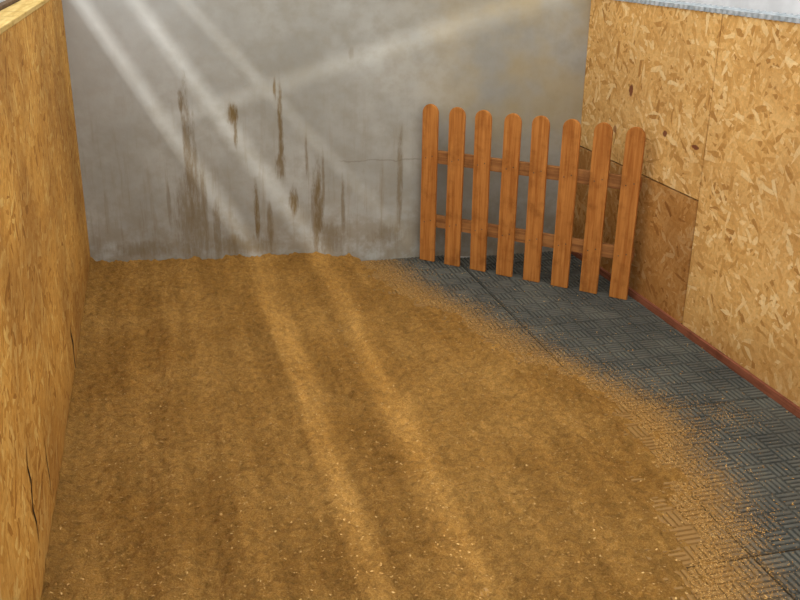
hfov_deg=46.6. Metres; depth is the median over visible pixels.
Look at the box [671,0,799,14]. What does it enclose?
wall
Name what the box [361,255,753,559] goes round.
floor
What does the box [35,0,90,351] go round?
sheet
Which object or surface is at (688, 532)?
rubber mat
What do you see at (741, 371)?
baseboard
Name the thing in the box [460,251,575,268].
rubber mat
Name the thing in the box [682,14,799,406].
sheet
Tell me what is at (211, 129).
wall
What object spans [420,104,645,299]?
fence panel
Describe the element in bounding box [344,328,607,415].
rubber mat
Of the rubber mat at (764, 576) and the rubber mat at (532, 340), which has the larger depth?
the rubber mat at (532, 340)
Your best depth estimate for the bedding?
3.24 m
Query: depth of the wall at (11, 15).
3.16 m
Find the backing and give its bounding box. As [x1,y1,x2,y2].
[584,147,698,323]
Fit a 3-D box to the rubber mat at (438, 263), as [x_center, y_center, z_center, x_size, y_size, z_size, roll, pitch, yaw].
[-0.110,-0.186,5.235,0.902,0.017,0.220,-5,22,-14]
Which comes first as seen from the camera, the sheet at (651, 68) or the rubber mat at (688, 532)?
the rubber mat at (688, 532)
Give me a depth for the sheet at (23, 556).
2.38 m
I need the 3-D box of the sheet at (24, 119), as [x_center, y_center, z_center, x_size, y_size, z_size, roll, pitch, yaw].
[-1.227,-0.190,3.187,0.018,1.460,1.216,-5,22,-14]
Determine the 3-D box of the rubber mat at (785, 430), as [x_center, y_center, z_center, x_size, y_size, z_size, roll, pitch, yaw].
[1.278,0.584,3.276,0.696,0.017,0.902,-5,22,-14]
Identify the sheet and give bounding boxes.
[0,11,76,509]
[0,132,53,599]
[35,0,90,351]
[580,0,722,199]
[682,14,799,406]
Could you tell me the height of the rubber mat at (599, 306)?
0.017 m
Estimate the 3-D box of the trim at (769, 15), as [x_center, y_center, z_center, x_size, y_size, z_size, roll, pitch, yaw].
[1.643,-0.859,2.981,0.065,0.026,4.541,-5,22,-14]
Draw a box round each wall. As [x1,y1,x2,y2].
[0,0,49,34]
[0,0,590,261]
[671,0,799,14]
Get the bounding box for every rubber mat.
[330,267,522,331]
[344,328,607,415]
[359,255,461,272]
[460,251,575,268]
[465,258,655,328]
[481,431,749,595]
[525,315,768,415]
[619,398,799,558]
[663,558,792,599]
[754,550,799,599]
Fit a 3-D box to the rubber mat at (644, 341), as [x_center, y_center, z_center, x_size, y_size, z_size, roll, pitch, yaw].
[1.047,0.266,4.097,0.696,0.017,0.902,-5,22,-14]
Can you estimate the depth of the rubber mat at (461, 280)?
4.83 m
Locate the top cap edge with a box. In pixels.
[0,0,19,10]
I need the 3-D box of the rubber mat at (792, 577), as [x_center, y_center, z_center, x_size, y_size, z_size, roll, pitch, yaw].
[1.510,0.902,2.455,0.696,0.017,0.902,-5,22,-14]
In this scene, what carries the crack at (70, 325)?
attached to the sheet at (24, 119)
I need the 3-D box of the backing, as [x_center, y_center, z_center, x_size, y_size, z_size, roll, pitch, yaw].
[1.634,-0.174,3.249,0.012,1.460,4.551,-5,22,-14]
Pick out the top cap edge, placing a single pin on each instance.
(6, 3)
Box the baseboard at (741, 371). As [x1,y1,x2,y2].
[571,251,799,418]
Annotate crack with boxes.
[26,448,38,538]
[70,325,75,367]
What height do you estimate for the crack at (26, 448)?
0.304 m
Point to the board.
(666, 216)
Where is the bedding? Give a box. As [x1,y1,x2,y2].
[41,251,798,599]
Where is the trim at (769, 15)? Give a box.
[616,0,799,22]
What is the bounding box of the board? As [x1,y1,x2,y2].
[572,146,697,322]

